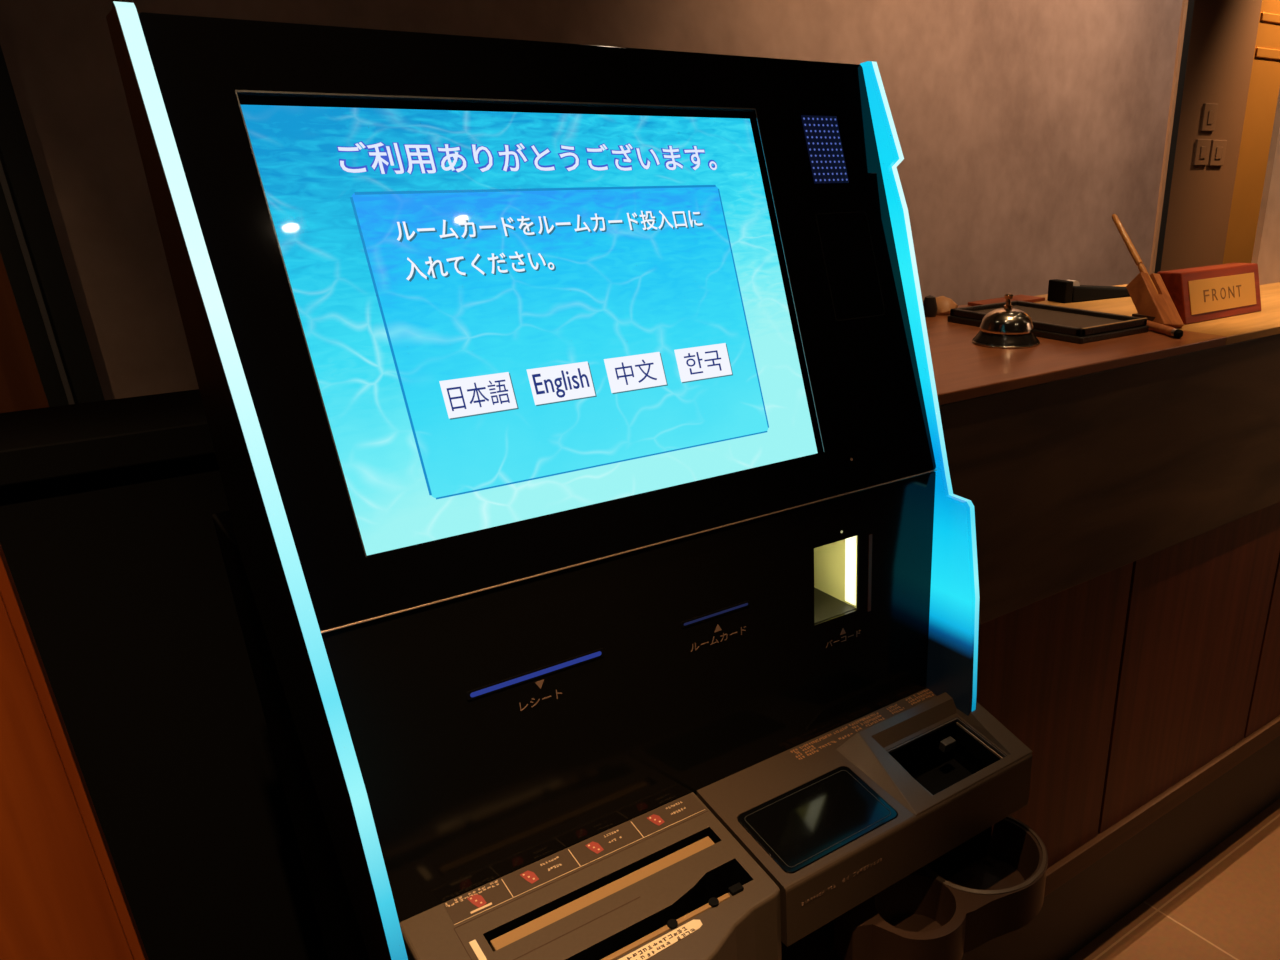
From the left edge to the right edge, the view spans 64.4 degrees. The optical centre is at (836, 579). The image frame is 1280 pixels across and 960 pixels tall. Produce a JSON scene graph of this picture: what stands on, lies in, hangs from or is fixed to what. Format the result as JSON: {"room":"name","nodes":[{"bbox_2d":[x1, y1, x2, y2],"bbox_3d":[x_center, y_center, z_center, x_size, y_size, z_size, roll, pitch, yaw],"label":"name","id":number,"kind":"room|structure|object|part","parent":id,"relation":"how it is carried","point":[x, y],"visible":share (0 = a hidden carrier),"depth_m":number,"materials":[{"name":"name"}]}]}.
{"room":"hotel lobby","nodes":[
{"label":"hotel lobby","id":0,"kind":"room"},
{"bbox_2d":[0,0,1182,399],"bbox_3d":[-0.115,-0.994,2.276,2.802,2.600,0.160,-18,29,-36],"label":"wall","id":1,"kind":"structure","parent":0,"point":[1022,127],"depth_m":2.31,"materials":[{"name":"grey paint"}]},
{"bbox_2d":[1149,0,1194,274],"bbox_3d":[0.992,-1.359,3.130,0.053,2.600,0.155,-18,29,-36],"label":"trim","id":2,"kind":"structure","parent":1,"relation":"attached to","point":[1190,8],"depth_m":3.06,"materials":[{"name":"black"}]},
{"bbox_2d":[1068,798,1279,959],"bbox_3d":[1.404,0.956,1.126,11.000,0.060,9.200,-18,29,-36],"label":"floor","id":3,"kind":"structure","parent":0,"point":[1225,905],"depth_m":1.83,"materials":[{"name":"beige tile"}]},
{"bbox_2d":[0,544,148,959],"bbox_3d":[-0.619,0.264,0.431,0.524,1.750,0.040,-18,29,-36],"label":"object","id":4,"kind":"structure","parent":3,"relation":"on","point":[63,897],"depth_m":0.53,"materials":[{"name":"orange wood"}]},
{"bbox_2d":[0,389,327,959],"bbox_3d":[-0.743,0.361,1.071,1.180,1.065,0.160,-18,29,-36],"label":"base cabinet","id":5,"kind":"object","parent":3,"relation":"on","point":[109,542],"visible":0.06,"depth_m":0.94,"materials":[{"name":"black wood"}]},
{"bbox_2d":[106,1,1047,959],"bbox_3d":[-0.123,0.294,0.861,0.510,1.356,0.410,-18,29,-36],"label":"kiosk","id":6,"kind":"object","parent":3,"relation":"on","point":[598,548],"visible":1,"depth_m":0.65,"materials":[{"name":"black plastic"}]},
{"bbox_2d":[470,651,600,696],"bbox_3d":[-0.190,0.060,0.632,0.088,0.003,0.001,-18,29,-36],"label":"light","id":7,"kind":"object","parent":6,"relation":"attached to","point":[529,675],"depth_m":0.63,"materials":[{"name":"blue plastic"}]},
{"bbox_3d":[-0.133,-0.185,0.653,0.474,0.304,0.106,-18,29,-36],"label":"panel","id":8,"kind":"part","parent":6,"relation":"part of","materials":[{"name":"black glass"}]},
{"bbox_3d":[-0.159,-0.161,0.633,0.244,0.165,0.054,-18,29,-36],"label":"message panel","id":9,"kind":"part","parent":6,"relation":"part of","materials":[{"name":"blue glass"}]},
{"bbox_2d":[445,801,704,924],"bbox_3d":[-0.176,0.191,0.687,0.188,0.004,0.019,-18,29,-36],"label":"print","id":10,"kind":"object","parent":6,"relation":"on","point":[490,895],"depth_m":0.68},
{"bbox_3d":[-0.154,0.220,0.673,0.162,0.028,0.014,-18,29,-36],"label":"slot plate","id":11,"kind":"part","parent":6,"relation":"part of","materials":[{"name":"brown plastic"}]},
{"bbox_3d":[-0.101,0.085,0.727,0.474,0.248,0.002,-18,29,-36],"label":"panel","id":12,"kind":"part","parent":6,"relation":"part of","materials":[{"name":"black plastic"}]},
{"bbox_3d":[-0.101,-0.031,0.678,0.474,0.004,0.009,-18,29,-36],"label":"edge trim","id":13,"kind":"part","parent":6,"relation":"part of","materials":[{"name":"brown metal"}]},
{"bbox_2d":[627,927,694,959],"bbox_3d":[-0.127,0.238,0.620,0.086,0.002,0.007,-18,29,-36],"label":"print","id":14,"kind":"object","parent":6,"relation":"on","point":[665,943],"depth_m":0.63,"materials":[{"name":"white paper"}]},
{"bbox_3d":[-0.137,0.240,0.626,0.166,0.013,0.006,-18,29,-36],"label":"recess rail","id":15,"kind":"part","parent":6,"relation":"part of","materials":[{"name":"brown plastic"}]},
{"bbox_2d":[684,603,747,625],"bbox_3d":[-0.086,0.025,0.711,0.055,0.002,0.001,-18,29,-36],"label":"light","id":16,"kind":"object","parent":6,"relation":"attached to","point":[697,614],"depth_m":0.71,"materials":[{"name":"blue plastic"}]},
{"bbox_2d":[801,115,848,183],"bbox_3d":[-0.008,-0.323,0.743,0.034,0.047,0.016,-18,29,-36],"label":"speaker grille","id":17,"kind":"object","parent":6,"relation":"attached to","point":[824,138],"depth_m":0.74,"materials":[{"name":"blue"}]},
{"bbox_2d":[791,689,933,758],"bbox_3d":[0.029,0.121,0.848,0.164,0.003,0.012,-18,30,-36],"label":"print","id":18,"kind":"object","parent":6,"relation":"on","point":[829,738],"depth_m":0.84,"materials":[{"name":"brown"}]},
{"bbox_2d":[834,816,1047,959],"bbox_3d":[0.090,0.261,0.830,0.202,0.043,0.113,-18,29,-36],"label":"cup holder","id":19,"kind":"object","parent":6,"relation":"on","point":[987,887],"depth_m":0.81,"materials":[{"name":"brown"}]},
{"bbox_3d":[0.091,0.147,0.824,0.095,0.014,0.065,-18,29,-36],"label":"hopper frame","id":20,"kind":"part","parent":6,"relation":"part of","materials":[{"name":"grey plastic"}]},
{"bbox_3d":[0.123,0.138,0.848,0.001,0.012,0.054,-18,29,-36],"label":"hopper sill","id":21,"kind":"part","parent":6,"relation":"part of","materials":[{"name":"grey metal"}]},
{"bbox_2d":[925,282,1279,959],"bbox_3d":[0.755,-0.025,1.975,2.300,1.065,0.432,-18,29,-36],"label":"reception desk","id":22,"kind":"object","parent":3,"relation":"on","point":[1124,492],"depth_m":1.41,"materials":[{"name":"brown wood"}]},
{"bbox_2d":[923,295,957,316],"bbox_3d":[0.154,-0.418,1.500,0.074,0.032,0.046,-18,29,-36],"label":"ornament","id":23,"kind":"object","parent":22,"relation":"on","point":[941,305],"visible":0.91,"depth_m":1.49,"materials":[{"name":"beige ceramic"}]},
{"bbox_2d":[972,293,1039,348],"bbox_3d":[0.219,-0.335,1.266,0.087,0.062,0.087,-18,29,-36],"label":"bell","id":24,"kind":"object","parent":22,"relation":"on","point":[1007,327],"visible":1,"depth_m":1.25,"materials":[{"name":"silver metal"}]},
{"bbox_2d":[968,295,1044,305],"bbox_3d":[0.280,-0.456,1.620,0.140,0.005,0.050,-20,31,-39],"label":"booklet","id":25,"kind":"object","parent":22,"relation":"on","point":[1026,298],"visible":0.71,"depth_m":1.62,"materials":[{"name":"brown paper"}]},
{"bbox_2d":[947,300,1148,343],"bbox_3d":[0.296,-0.367,1.396,0.152,0.019,0.240,-18,29,-36],"label":"tray","id":26,"kind":"object","parent":22,"relation":"on","point":[1073,325],"visible":0.89,"depth_m":1.37,"materials":[{"name":"black plastic"}]},
{"bbox_3d":[0.240,0.237,1.348,0.431,0.474,0.025,-18,29,-36],"label":"panel","id":27,"kind":"part","parent":22,"relation":"part of","materials":[{"name":"red wood"}]},
{"bbox_2d":[925,304,1225,404],"bbox_3d":[0.130,-0.303,1.286,0.668,0.012,0.432,-18,29,-36],"label":"countertop","id":28,"kind":"structure","parent":22,"relation":"on","point":[963,369],"depth_m":1.20,"materials":[{"name":"brown wood"}]},
{"bbox_2d":[1047,279,1129,302],"bbox_3d":[0.443,-0.495,1.674,0.196,0.034,0.044,-15,27,-31],"label":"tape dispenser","id":29,"kind":"object","parent":22,"relation":"on","point":[1061,291],"visible":0.84,"depth_m":1.63,"materials":[{"name":"black plastic"}]},
{"bbox_3d":[0.369,-0.475,1.628,0.018,0.034,0.040,-15,27,-31],"label":"upright post","id":30,"kind":"part","parent":29,"relation":"part of","materials":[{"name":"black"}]},
{"bbox_2d":[1126,272,1183,327],"bbox_3d":[0.451,-0.389,1.402,0.052,0.089,0.085,-13,27,-27],"label":"stand","id":31,"kind":"object","parent":22,"relation":"on","point":[1160,308],"visible":0.76,"depth_m":1.39,"materials":[{"name":"brown wood"}]},
{"bbox_2d":[1112,214,1157,293],"bbox_3d":[0.428,-0.465,1.416,0.010,0.107,0.103,-13,27,-28],"label":"pen","id":32,"kind":"object","parent":31,"relation":"in","point":[1118,224],"visible":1,"depth_m":1.42,"materials":[{"name":"brown wood"}]},
{"bbox_2d":[1033,282,1279,344],"bbox_3d":[1.013,-0.593,1.963,1.632,0.012,0.432,-18,29,-36],"label":"countertop","id":33,"kind":"structure","parent":22,"relation":"on","point":[1265,322],"depth_m":1.48,"materials":[{"name":"brown wood"}]},
{"bbox_3d":[0.880,0.265,1.936,2.300,0.040,0.036,-18,29,-36],"label":"trim","id":34,"kind":"part","parent":22,"relation":"part of","materials":[{"name":"brown wood"}]},
{"bbox_2d":[1146,320,1182,338],"bbox_3d":[0.439,-0.348,1.362,0.012,0.012,0.129,-6,24,-13],"label":"pen","id":35,"kind":"object","parent":22,"relation":"on","point":[1153,326],"visible":0.72,"depth_m":1.33,"materials":[{"name":"brown wood"}]},
{"bbox_3d":[0.576,0.127,1.606,0.433,0.474,0.025,-18,29,-36],"label":"panel","id":36,"kind":"part","parent":22,"relation":"part of","materials":[{"name":"red wood"}]},
{"bbox_2d":[1157,263,1260,324],"bbox_3d":[0.557,-0.436,1.493,0.213,0.070,0.080,-18,29,-36],"label":"nameplate","id":37,"kind":"object","parent":22,"relation":"on","point":[1205,293],"visible":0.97,"depth_m":1.46,"materials":[{"name":"red wood"}]},
{"bbox_3d":[0.576,-0.426,1.471,0.180,0.046,0.014,-18,29,-36],"label":"gold plate","id":38,"kind":"part","parent":37,"relation":"part of","materials":[{"name":"orange"}]},
{"bbox_3d":[0.912,0.016,1.864,0.431,0.474,0.025,-18,29,-36],"label":"panel","id":39,"kind":"part","parent":22,"relation":"part of","materials":[{"name":"red wood"}]},
{"bbox_2d":[1160,0,1279,271],"bbox_3d":[2.038,-1.942,4.488,3.000,2.600,0.108,-18,29,-36],"label":"wall","id":40,"kind":"structure","parent":0,"point":[1223,35],"depth_m":4.07,"materials":[{"name":"brown paint"}]},
{"bbox_2d":[1193,139,1210,164],"bbox_3d":[1.481,-1.729,3.999,0.100,0.097,0.014,-18,29,-36],"label":"switch plate","id":41,"kind":"object","parent":40,"relation":"attached to","point":[1202,146],"visible":1,"depth_m":3.99,"materials":[{"name":"brown plastic"}]},
{"bbox_2d":[1200,103,1217,130],"bbox_3d":[1.495,-1.851,3.958,0.095,0.100,0.014,-18,29,-36],"label":"switch plate","id":42,"kind":"object","parent":40,"relation":"attached to","point":[1209,113],"visible":1,"depth_m":3.95,"materials":[{"name":"brown plastic"}]},
{"bbox_2d":[1208,140,1226,165],"bbox_3d":[1.572,-1.756,4.069,0.105,0.097,0.014,-18,29,-36],"label":"switch plate","id":43,"kind":"object","parent":40,"relation":"attached to","point":[1218,147],"visible":1,"depth_m":4.06,"materials":[{"name":"brown plastic"}]},
{"bbox_2d":[1251,88,1279,284],"bbox_3d":[0.979,-1.319,1.694,0.535,1.535,0.012,-18,29,-36],"label":"wall","id":44,"kind":"structure","parent":0,"point":[1266,251],"depth_m":1.80,"materials":[{"name":"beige paint"}]},
{"bbox_3d":[-2.765,-0.123,0.241,4.103,2.600,0.160,-18,29,-36],"label":"wall","id":45,"kind":"structure","parent":0,"visible":0},
{"bbox_2d":[0,45,104,412],"bbox_3d":[-1.554,-0.286,1.259,0.963,2.100,0.180,-18,29,-36],"label":"door","id":46,"kind":"structure","parent":45,"relation":"in","point":[46,360],"depth_m":1.44,"materials":[{"name":"brown wood"}]}
]}

